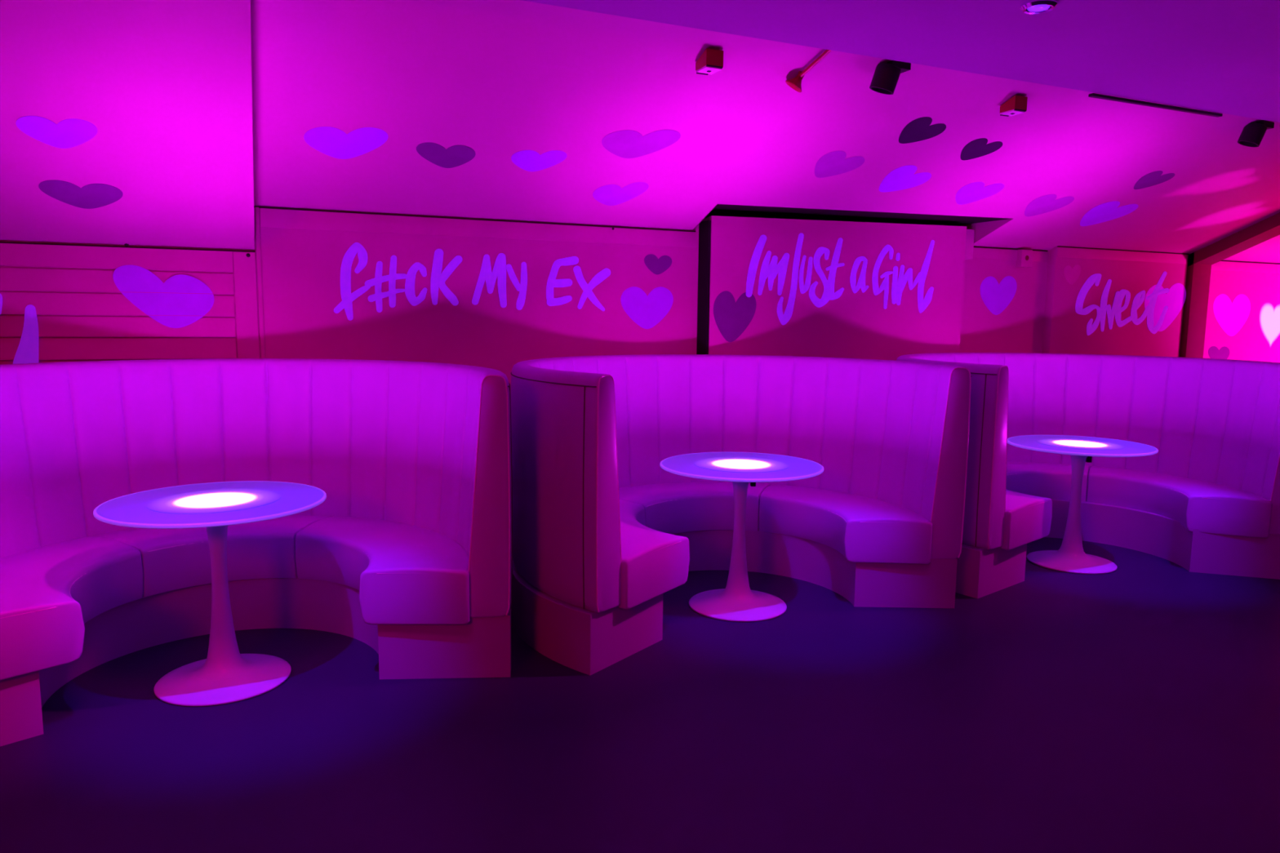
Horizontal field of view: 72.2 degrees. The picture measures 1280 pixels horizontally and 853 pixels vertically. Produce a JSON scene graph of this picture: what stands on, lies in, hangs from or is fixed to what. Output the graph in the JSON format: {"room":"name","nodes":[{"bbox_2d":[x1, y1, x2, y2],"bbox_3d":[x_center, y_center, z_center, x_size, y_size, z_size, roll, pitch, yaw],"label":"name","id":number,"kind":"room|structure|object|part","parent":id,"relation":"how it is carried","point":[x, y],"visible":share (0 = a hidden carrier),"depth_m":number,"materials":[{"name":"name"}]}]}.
{"room":"entertainment venue","nodes":[
{"label":"entertainment venue","id":0,"kind":"room"},
{"bbox_2d":[0,0,254,250],"bbox_3d":[-3.427,-1.287,2.482,4.256,1.226,2.490,-3,8,-24],"label":"ceiling","id":1,"kind":"structure","parent":0,"point":[165,86],"depth_m":3.38,"materials":[{"name":"paint"}]},
{"bbox_2d":[16,115,97,148],"bbox_3d":[-2.253,-1.139,3.406,0.265,0.083,0.203,-3,8,-24],"label":"heart","id":2,"kind":"object","parent":1,"relation":"attached to","point":[73,132],"visible":1,"depth_m":3.39,"materials":[{"name":"paint"}]},
{"bbox_2d":[38,179,123,208],"bbox_3d":[-2.436,-1.011,3.841,0.309,0.091,0.223,-3,8,-24],"label":"heart","id":3,"kind":"object","parent":1,"relation":"attached to","point":[91,196],"visible":1,"depth_m":3.83,"materials":[{"name":"purple paint"}]},
{"bbox_2d":[250,0,857,230],"bbox_3d":[-0.415,-1.498,4.067,2.540,0.866,2.020,-3,8,-24],"label":"ceiling","id":4,"kind":"structure","parent":0,"point":[497,79],"depth_m":4.02,"materials":[{"name":"paint"}]},
{"bbox_2d":[303,126,388,159],"bbox_3d":[-1.374,-1.325,4.096,0.366,0.109,0.266,-3,8,-24],"label":"heart","id":5,"kind":"object","parent":4,"relation":"attached to","point":[333,142],"visible":1,"depth_m":4.08,"materials":[{"name":"paint"}]},
{"bbox_2d":[416,142,475,168],"bbox_3d":[-0.962,-1.333,4.324,0.291,0.082,0.200,-3,8,-24],"label":"heart","id":6,"kind":"object","parent":4,"relation":"attached to","point":[454,156],"visible":1,"depth_m":4.31,"materials":[{"name":"purple paint"}]},
{"bbox_2d":[511,150,566,171],"bbox_3d":[-0.525,-1.359,4.487,0.280,0.082,0.200,-3,8,-24],"label":"heart","id":7,"kind":"object","parent":4,"relation":"attached to","point":[526,160],"visible":1,"depth_m":4.48,"materials":[{"name":"paint"}]},
{"bbox_2d":[592,182,648,205],"bbox_3d":[-0.122,-1.312,4.946,0.298,0.105,0.258,-3,8,-24],"label":"heart","id":8,"kind":"object","parent":4,"relation":"attached to","point":[609,194],"visible":1,"depth_m":4.94,"materials":[{"name":"paint"}]},
{"bbox_2d":[601,129,680,158],"bbox_3d":[-0.009,-1.441,4.465,0.396,0.108,0.266,-3,8,-24],"label":"heart","id":9,"kind":"object","parent":4,"relation":"attached to","point":[625,144],"visible":1,"depth_m":4.45,"materials":[{"name":"paint"}]},
{"bbox_2d":[695,48,723,75],"bbox_3d":[0.305,-1.600,3.854,0.084,0.081,0.102,-3,8,-24],"label":"beacon","id":10,"kind":"object","parent":4,"relation":"attached to","point":[711,61],"visible":1,"depth_m":3.82,"materials":[{"name":"red plastic"}]},
{"bbox_3d":[0.303,-1.569,3.861,0.079,0.010,0.094,-3,8,-24],"label":"sounder plate","id":11,"kind":"part","parent":10,"relation":"part of","materials":[{"name":"white plastic"}]},
{"bbox_2d":[785,49,831,92],"bbox_3d":[0.781,-1.637,3.968,0.084,0.185,0.356,-3,8,-27],"label":"spotlight","id":12,"kind":"object","parent":4,"relation":"attached to","point":[795,83],"visible":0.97,"depth_m":4.05,"materials":[{"name":"red plastic"}]},
{"bbox_2d":[0,537,1279,852],"bbox_3d":[3.439,1.252,2.615,16.700,0.100,8.640,-3,8,-24],"label":"floor","id":13,"kind":"structure","parent":0,"point":[1134,708],"depth_m":3.08,"materials":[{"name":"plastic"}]},
{"bbox_2d":[93,480,326,706],"bbox_3d":[-1.677,0.657,3.506,0.823,0.742,0.823,-3,8,-24],"label":"pedestal table","id":14,"kind":"object","parent":13,"relation":"on","point":[227,676],"visible":1,"depth_m":3.46,"materials":[{"name":"plastic"}]},
{"bbox_3d":[-1.673,0.297,3.461,0.823,0.014,0.823,-3,8,-24],"label":"edge trim","id":15,"kind":"part","parent":14,"relation":"part of","materials":[{"name":"plastic"}]},
{"bbox_3d":[-1.673,0.290,3.460,0.479,0.002,0.479,-2,8,-21],"label":"light panel","id":16,"kind":"part","parent":14,"relation":"part of","materials":[{"name":"white plastic"}]},
{"bbox_3d":[-1.677,0.657,3.506,0.230,0.703,0.230,-3,8,-24],"label":"stem","id":17,"kind":"part","parent":14,"relation":"part of","materials":[{"name":"white metal"}]},
{"bbox_2d":[0,358,512,746],"bbox_3d":[-1.823,0.368,3.773,2.344,1.246,1.642,-3,8,-24],"label":"booth","id":18,"kind":"object","parent":13,"relation":"on","point":[406,555],"visible":0.94,"depth_m":3.96,"materials":[{"name":"pink leather"}]},
{"bbox_2d":[0,536,142,680],"bbox_3d":[-2.352,0.680,3.387,0.600,0.235,1.274,-1,7,-13],"label":"seat cushion","id":19,"kind":"object","parent":18,"relation":"on","point":[50,587],"depth_m":3.35,"materials":[{"name":"pink leather"}]},
{"bbox_2d":[93,515,329,598],"bbox_3d":[-1.985,0.591,4.130,1.031,0.235,0.523,-3,8,-24],"label":"seat cushion","id":20,"kind":"object","parent":18,"relation":"on","point":[283,549],"depth_m":4.04,"materials":[{"name":"leather"}]},
{"bbox_3d":[-1.808,0.243,3.750,2.304,0.990,1.606,-3,8,-24],"label":"backrest","id":21,"kind":"part","parent":18,"relation":"part of","materials":[{"name":"leather"}]},
{"bbox_2d":[295,515,470,624],"bbox_3d":[-1.148,0.621,3.962,0.551,0.235,1.277,-5,9,-40],"label":"seat cushion","id":22,"kind":"object","parent":18,"relation":"on","point":[402,570],"depth_m":3.77,"materials":[{"name":"leather"}]},
{"bbox_2d":[510,354,971,675],"bbox_3d":[0.362,0.270,4.749,2.380,1.246,1.770,-3,8,-24],"label":"booth","id":23,"kind":"object","parent":13,"relation":"on","point":[601,531],"visible":0.98,"depth_m":4.62,"materials":[{"name":"pink leather"}]},
{"bbox_2d":[617,499,689,609],"bbox_3d":[-0.152,0.580,4.377,0.667,0.235,1.312,-3,8,-24],"label":"seat cushion","id":24,"kind":"object","parent":23,"relation":"on","point":[651,562],"depth_m":3.93,"materials":[{"name":"pink leather"}]},
{"bbox_2d":[618,481,769,534],"bbox_3d":[0.254,0.484,5.176,1.211,0.235,0.539,-3,8,-24],"label":"seat cushion","id":25,"kind":"object","parent":23,"relation":"on","point":[673,508],"depth_m":5.08,"materials":[{"name":"leather"}]},
{"bbox_2d":[759,484,932,564],"bbox_3d":[1.078,0.526,4.917,0.582,0.235,1.170,-3,8,-24],"label":"seat cushion","id":26,"kind":"object","parent":23,"relation":"on","point":[859,526],"depth_m":4.73,"materials":[{"name":"leather"}]},
{"bbox_2d":[659,452,823,622],"bbox_3d":[0.508,0.558,4.492,0.823,0.742,0.823,-3,8,-24],"label":"pedestal table","id":27,"kind":"object","parent":13,"relation":"on","point":[736,602],"visible":1,"depth_m":4.45,"materials":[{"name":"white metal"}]},
{"bbox_3d":[0.508,0.557,4.492,0.230,0.703,0.230,-3,8,-24],"label":"stem","id":28,"kind":"part","parent":27,"relation":"part of","materials":[{"name":"white metal"}]},
{"bbox_3d":[0.512,0.191,4.445,0.479,0.002,0.479,-2,8,-21],"label":"light panel","id":29,"kind":"part","parent":27,"relation":"part of","materials":[{"name":"white plastic"}]},
{"bbox_3d":[0.512,0.198,4.446,0.823,0.014,0.823,-3,8,-24],"label":"edge trim","id":30,"kind":"part","parent":27,"relation":"part of","materials":[{"name":"plastic"}]},
{"bbox_2d":[750,482,755,486],"bbox_3d":[0.574,0.274,4.456,0.026,0.060,0.026,1,7,0],"label":"switch","id":31,"kind":"object","parent":27,"relation":"attached to","point":[753,484],"depth_m":4.45,"materials":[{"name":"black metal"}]},
{"bbox_2d":[1007,435,1158,574],"bbox_3d":[2.661,0.472,5.365,0.823,0.742,0.823,-3,8,-24],"label":"pedestal table","id":32,"kind":"object","parent":13,"relation":"on","point":[1071,557],"visible":0.99,"depth_m":5.32,"materials":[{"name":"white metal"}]},
{"bbox_3d":[2.661,0.472,5.365,0.230,0.703,0.230,-3,8,-24],"label":"stem","id":33,"kind":"part","parent":32,"relation":"part of","materials":[{"name":"white metal"}]},
{"bbox_3d":[2.665,0.105,5.319,0.479,0.002,0.479,-3,8,-27],"label":"light panel","id":34,"kind":"part","parent":32,"relation":"part of","materials":[{"name":"white plastic"}]},
{"bbox_3d":[2.665,0.112,5.320,0.823,0.014,0.823,-3,8,-24],"label":"edge trim","id":35,"kind":"part","parent":32,"relation":"part of","materials":[{"name":"plastic"}]},
{"bbox_2d":[1085,456,1092,462],"bbox_3d":[2.727,0.188,5.330,0.026,0.060,0.026,1,7,0],"label":"switch","id":36,"kind":"object","parent":32,"relation":"attached to","point":[1088,459],"depth_m":5.32,"materials":[{"name":"black plastic"}]},
{"bbox_2d":[896,352,1279,599],"bbox_3d":[2.650,0.183,5.648,2.336,1.246,1.709,-1,7,-12],"label":"booth","id":37,"kind":"object","parent":13,"relation":"on","point":[1208,500],"visible":0.77,"depth_m":5.61,"materials":[{"name":"pink leather"}]},
{"bbox_2d":[999,488,1052,550],"bbox_3d":[2.047,0.475,5.409,0.631,0.235,1.327,0,7,-6],"label":"seat cushion","id":38,"kind":"object","parent":37,"relation":"on","point":[1024,518],"depth_m":4.88,"materials":[{"name":"pink leather"}]},
{"bbox_2d":[1005,462,1089,502],"bbox_3d":[2.619,0.393,6.110,1.182,0.235,0.520,-1,7,-13],"label":"seat cushion","id":39,"kind":"object","parent":37,"relation":"on","point":[1051,480],"depth_m":6.00,"materials":[{"name":"leather"}]},
{"bbox_2d":[1086,466,1272,537],"bbox_3d":[3.374,0.461,5.639,0.578,0.235,1.256,-3,8,-24],"label":"seat cushion","id":40,"kind":"object","parent":37,"relation":"on","point":[1194,504],"depth_m":5.46,"materials":[{"name":"leather"}]},
{"bbox_2d":[0,205,1279,402],"bbox_3d":[1.714,-0.346,6.345,16.700,2.100,0.100,-3,8,-24],"label":"wall","id":41,"kind":"structure","parent":0,"point":[300,268],"depth_m":5.12,"materials":[{"name":"pink paint"}]},
{"bbox_2d":[0,293,38,364],"bbox_3d":[-2.976,-0.405,4.153,0.224,0.507,0.001,-3,8,-24],"label":"lettering","id":42,"kind":"object","parent":41,"relation":"attached to","point":[27,352],"depth_m":4.18,"materials":[{"name":"paint"}]},
{"bbox_2d":[0,267,236,359],"bbox_3d":[-3.992,-0.486,3.702,4.148,0.432,0.029,-3,8,-24],"label":"wall paneling","id":43,"kind":"structure","parent":41,"relation":"attached to","point":[11,278],"depth_m":4.29,"materials":[{"name":"pink paint"}]},
{"bbox_2d":[0,243,259,358],"bbox_3d":[-3.943,-0.380,3.740,4.258,0.891,0.026,-3,8,-24],"label":"trim","id":44,"kind":"structure","parent":41,"relation":"attached to","point":[243,267],"depth_m":4.38,"materials":[{"name":"pink paint"}]},
{"bbox_2d":[112,264,213,328],"bbox_3d":[-2.379,-0.648,4.396,0.442,0.309,0.011,-3,8,-24],"label":"heart","id":45,"kind":"object","parent":41,"relation":"attached to","point":[130,280],"visible":1,"depth_m":4.40,"materials":[{"name":"paint"}]},
{"bbox_2d":[254,207,265,358],"bbox_3d":[-1.983,-0.578,4.597,0.021,1.114,0.022,-3,8,-24],"label":"trim","id":46,"kind":"structure","parent":41,"relation":"attached to","point":[256,209],"depth_m":4.57,"materials":[{"name":"pink paint"}]},
{"bbox_2d":[333,242,610,320],"bbox_3d":[-0.915,-0.815,5.043,1.612,0.420,0.003,-3,8,-24],"label":"lettering","id":47,"kind":"object","parent":41,"relation":"attached to","point":[437,280],"depth_m":4.96,"materials":[{"name":"paint"}]},
{"bbox_2d":[259,208,697,247],"bbox_3d":[-0.805,-1.133,5.055,2.542,0.097,0.020,-3,8,-24],"label":"trim","id":48,"kind":"structure","parent":41,"relation":"attached to","point":[269,218],"depth_m":4.97,"materials":[{"name":"pink paint"}]},
{"bbox_2d":[0,206,1279,264],"bbox_3d":[1.761,-1.195,6.154,16.700,0.265,0.076,-3,8,-24],"label":"trim","id":49,"kind":"structure","parent":41,"relation":"attached to","point":[16,242],"depth_m":4.83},
{"bbox_2d":[620,286,673,328],"bbox_3d":[0.045,-0.742,5.488,0.360,0.264,0.004,-3,8,-24],"label":"heart","id":50,"kind":"object","parent":41,"relation":"attached to","point":[646,311],"visible":1,"depth_m":5.49,"materials":[{"name":"paint"}]},
{"bbox_2d":[644,253,671,274],"bbox_3d":[0.113,-1.012,5.483,0.192,0.125,0.004,-3,8,-24],"label":"heart","id":51,"kind":"object","parent":41,"relation":"attached to","point":[657,266],"visible":1,"depth_m":5.48,"materials":[{"name":"purple paint"}]},
{"bbox_2d":[696,215,966,360],"bbox_3d":[1.352,-0.911,5.981,2.094,0.983,0.129,-3,8,-24],"label":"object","id":52,"kind":"structure","parent":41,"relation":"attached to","point":[852,325],"depth_m":5.90,"materials":[{"name":"pink paint"}]},
{"bbox_2d":[713,290,755,342],"bbox_3d":[0.605,-0.701,5.601,0.313,0.324,0.002,-3,8,-24],"label":"heart","id":53,"kind":"object","parent":52,"relation":"attached to","point":[731,317],"visible":1,"depth_m":5.60,"materials":[{"name":"purple paint"}]},
{"bbox_2d":[746,232,934,324],"bbox_3d":[1.383,-0.983,5.910,1.542,0.602,0.004,-3,8,-24],"label":"lettering","id":54,"kind":"object","parent":52,"relation":"attached to","point":[771,271],"depth_m":5.85,"materials":[{"name":"paint"}]},
{"bbox_2d":[694,204,1012,242],"bbox_3d":[1.444,-1.349,5.872,2.297,0.161,0.499,-3,8,-24],"label":"trim","id":55,"kind":"structure","parent":41,"relation":"attached to","point":[982,229],"depth_m":6.34,"materials":[{"name":"paint"}]},
{"bbox_2d":[964,229,974,259],"bbox_3d":[2.350,-1.340,6.465,0.145,0.215,0.145,-3,8,-24],"label":"trim","id":56,"kind":"structure","parent":41,"relation":"attached to","point":[970,233],"depth_m":6.41,"materials":[{"name":"paint"}]},
{"bbox_2d":[979,275,1017,315],"bbox_3d":[2.716,-0.995,6.655,0.370,0.297,0.004,-3,8,-24],"label":"heart","id":57,"kind":"object","parent":41,"relation":"attached to","point":[997,297],"visible":1,"depth_m":6.65,"materials":[{"name":"paint"}]},
{"bbox_2d":[973,247,1048,262],"bbox_3d":[2.788,-1.301,6.647,0.815,0.082,0.020,-3,8,-24],"label":"trim","id":58,"kind":"structure","parent":41,"relation":"attached to","point":[978,253],"depth_m":6.61,"materials":[{"name":"pink paint"}]},
{"bbox_2d":[1015,248,1032,267],"bbox_3d":[2.925,-1.279,6.680,0.110,0.130,0.058,-3,8,-24],"label":"wall box","id":59,"kind":"object","parent":41,"relation":"attached to","point":[1024,257],"visible":1,"depth_m":6.66,"materials":[{"name":"pink paint"}]},
{"bbox_2d":[1179,253,1211,358],"bbox_3d":[4.707,-0.449,7.572,0.230,2.064,0.130,-3,8,-24],"label":"trim","id":60,"kind":"structure","parent":41,"relation":"attached to","point":[1198,276],"depth_m":7.44,"materials":[{"name":"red paint"}]},
{"bbox_2d":[1208,346,1230,359],"bbox_3d":[5.137,-0.628,7.792,0.297,0.172,0.004,-3,8,-24],"label":"heart","id":61,"kind":"object","parent":41,"relation":"attached to","point":[1213,352],"visible":0.68,"depth_m":7.79,"materials":[{"name":"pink paint"}]},
{"bbox_2d":[1213,293,1250,336],"bbox_3d":[5.252,-0.990,7.795,0.519,0.374,0.004,-3,8,-24],"label":"heart","id":62,"kind":"object","parent":41,"relation":"attached to","point":[1231,317],"visible":1,"depth_m":7.80,"materials":[{"name":"paint"}]},
{"bbox_2d":[1186,212,1279,266],"bbox_3d":[5.105,-1.673,6.552,0.230,0.916,1.970,-3,8,-24],"label":"trim","id":63,"kind":"structure","parent":41,"relation":"attached to","point":[1268,228],"depth_m":7.06,"materials":[{"name":"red paint"}]},
{"bbox_2d":[1211,261,1279,273],"bbox_3d":[7.087,-1.494,8.555,5.000,0.084,0.018,-3,8,-24],"label":"trim","id":64,"kind":"structure","parent":41,"relation":"attached to","point":[1220,265],"depth_m":7.79,"materials":[{"name":"pink paint"}]},
{"bbox_2d":[704,204,1008,226],"bbox_3d":[1.443,-1.289,5.880,2.305,0.281,0.499,-3,8,-24],"label":"ceiling","id":65,"kind":"structure","parent":0,"point":[720,210],"depth_m":5.91,"materials":[{"name":"black"}]},
{"bbox_2d":[522,0,1279,122],"bbox_3d":[3.850,-1.301,1.433,16.700,0.030,6.770,-3,8,-24],"label":"ceiling","id":66,"kind":"structure","parent":0,"point":[1223,56],"depth_m":3.54,"materials":[{"name":"paint"}]},
{"bbox_2d":[1020,0,1057,13],"bbox_3d":[1.446,-1.523,3.183,0.124,0.021,0.124,-3,8,-24],"label":"recessed light","id":67,"kind":"object","parent":66,"relation":"in","point":[1029,6],"visible":1,"depth_m":3.17,"materials":[{"name":"silver metal"}]},
{"bbox_2d":[1088,93,1222,117],"bbox_3d":[2.730,-1.690,4.623,1.010,0.015,0.028,-3,8,-24],"label":"trim","id":68,"kind":"structure","parent":66,"relation":"attached to","point":[1092,95],"depth_m":4.59,"materials":[{"name":"black metal"}]},
{"bbox_2d":[717,54,1191,218],"bbox_3d":[1.864,-1.642,4.896,2.305,0.737,1.700,-3,8,-24],"label":"ceiling","id":69,"kind":"structure","parent":0,"point":[1063,134],"depth_m":4.94,"materials":[{"name":"paint"}]},
{"bbox_2d":[814,151,864,177],"bbox_3d":[1.121,-1.485,4.991,0.302,0.106,0.261,-3,8,-24],"label":"heart","id":70,"kind":"object","parent":69,"relation":"attached to","point":[833,163],"visible":1,"depth_m":4.98,"materials":[{"name":"paint"}]},
{"bbox_2d":[869,60,911,94],"bbox_3d":[1.165,-1.634,4.127,0.164,0.140,0.136,-3,8,-24],"label":"spotlight","id":71,"kind":"object","parent":69,"relation":"attached to","point":[886,76],"visible":0.94,"depth_m":4.08,"materials":[{"name":"black metal"}]},
{"bbox_2d":[878,164,931,192],"bbox_3d":[1.598,-1.487,5.288,0.325,0.117,0.288,-3,8,-24],"label":"heart","id":72,"kind":"object","parent":69,"relation":"attached to","point":[901,178],"visible":1,"depth_m":5.28,"materials":[{"name":"paint"}]},
{"bbox_2d":[898,116,946,143],"bbox_3d":[1.526,-1.599,4.756,0.265,0.095,0.232,-3,8,-24],"label":"heart","id":73,"kind":"object","parent":69,"relation":"attached to","point":[919,129],"visible":1,"depth_m":4.75,"materials":[{"name":"paint"}]},
{"bbox_2d":[955,182,1004,204],"bbox_3d":[2.145,-1.490,5.619,0.317,0.107,0.262,-3,8,-24],"label":"heart","id":74,"kind":"object","parent":69,"relation":"attached to","point":[973,192],"visible":1,"depth_m":5.60,"materials":[{"name":"paint"}]},
{"bbox_2d":[960,137,1002,159],"bbox_3d":[1.950,-1.593,5.054,0.249,0.086,0.210,-3,8,-24],"label":"heart","id":75,"kind":"object","parent":69,"relation":"attached to","point":[977,148],"visible":1,"depth_m":5.04,"materials":[{"name":"paint"}]},
{"bbox_2d":[1000,95,1027,116],"bbox_3d":[1.951,-1.673,4.584,0.084,0.081,0.102,-3,8,-24],"label":"beacon","id":76,"kind":"object","parent":69,"relation":"attached to","point":[1017,104],"visible":1,"depth_m":4.55,"materials":[{"name":"red plastic"}]},
{"bbox_3d":[1.949,-1.642,4.591,0.079,0.010,0.094,-3,8,-24],"label":"sounder plate","id":77,"kind":"part","parent":76,"relation":"part of","materials":[{"name":"white plastic"}]},
{"bbox_2d":[1041,246,1188,357],"bbox_3d":[3.878,-0.703,7.188,1.535,1.446,0.090,-3,8,-24],"label":"wall","id":78,"kind":"structure","parent":0,"point":[1064,330],"depth_m":7.04,"materials":[{"name":"pink paint"}]},
{"bbox_2d":[1063,264,1080,284],"bbox_3d":[3.370,-1.186,6.847,0.191,0.156,0.004,-3,8,-24],"label":"heart","id":79,"kind":"object","parent":78,"relation":"attached to","point":[1071,275],"visible":1,"depth_m":6.85,"materials":[{"name":"paint"}]},
{"bbox_2d":[1056,247,1186,263],"bbox_3d":[3.893,-1.373,7.056,1.500,0.079,0.013,-3,8,-24],"label":"trim","id":80,"kind":"structure","parent":78,"relation":"attached to","point":[1064,252],"depth_m":7.03,"materials":[{"name":"pink paint"}]},
{"bbox_2d":[1075,271,1168,335],"bbox_3d":[3.922,-1.004,7.115,1.089,0.530,0.002,-3,8,-24],"label":"lettering","id":81,"kind":"object","parent":78,"relation":"attached to","point":[1117,308],"depth_m":7.09,"materials":[{"name":"paint"}]},
{"bbox_2d":[1144,283,1186,331],"bbox_3d":[4.380,-0.997,7.326,0.508,0.404,0.004,-3,8,-24],"label":"heart","id":82,"kind":"object","parent":78,"relation":"attached to","point":[1175,299],"visible":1,"depth_m":7.35,"materials":[{"name":"pink paint"}]},
{"bbox_2d":[973,108,1279,263],"bbox_3d":[6.319,-1.798,7.054,7.595,0.866,2.020,-3,8,-24],"label":"ceiling","id":83,"kind":"structure","parent":0,"point":[1220,187],"depth_m":6.13,"materials":[{"name":"paint"}]},
{"bbox_2d":[1024,194,1074,216],"bbox_3d":[2.755,-1.499,5.969,0.338,0.114,0.280,-3,8,-24],"label":"heart","id":84,"kind":"object","parent":83,"relation":"attached to","point":[1046,203],"visible":1,"depth_m":5.95,"materials":[{"name":"paint"}]},
{"bbox_2d":[1080,200,1138,226],"bbox_3d":[3.319,-1.514,6.266,0.405,0.137,0.338,-3,8,-24],"label":"heart","id":85,"kind":"object","parent":83,"relation":"attached to","point":[1106,211],"visible":1,"depth_m":6.25,"materials":[{"name":"paint"}]},
{"bbox_2d":[1133,170,1174,189],"bbox_3d":[3.389,-1.629,5.814,0.259,0.088,0.216,-3,8,-24],"label":"heart","id":86,"kind":"object","parent":83,"relation":"attached to","point":[1154,178],"visible":1,"depth_m":5.80,"materials":[{"name":"purple paint"}]},
{"bbox_2d":[1237,120,1274,146],"bbox_3d":[3.672,-1.743,5.249,0.168,0.141,0.136,-3,8,-24],"label":"spotlight","id":87,"kind":"object","parent":83,"relation":"attached to","point":[1252,134],"visible":1,"depth_m":5.20,"materials":[{"name":"black metal"}]}
]}

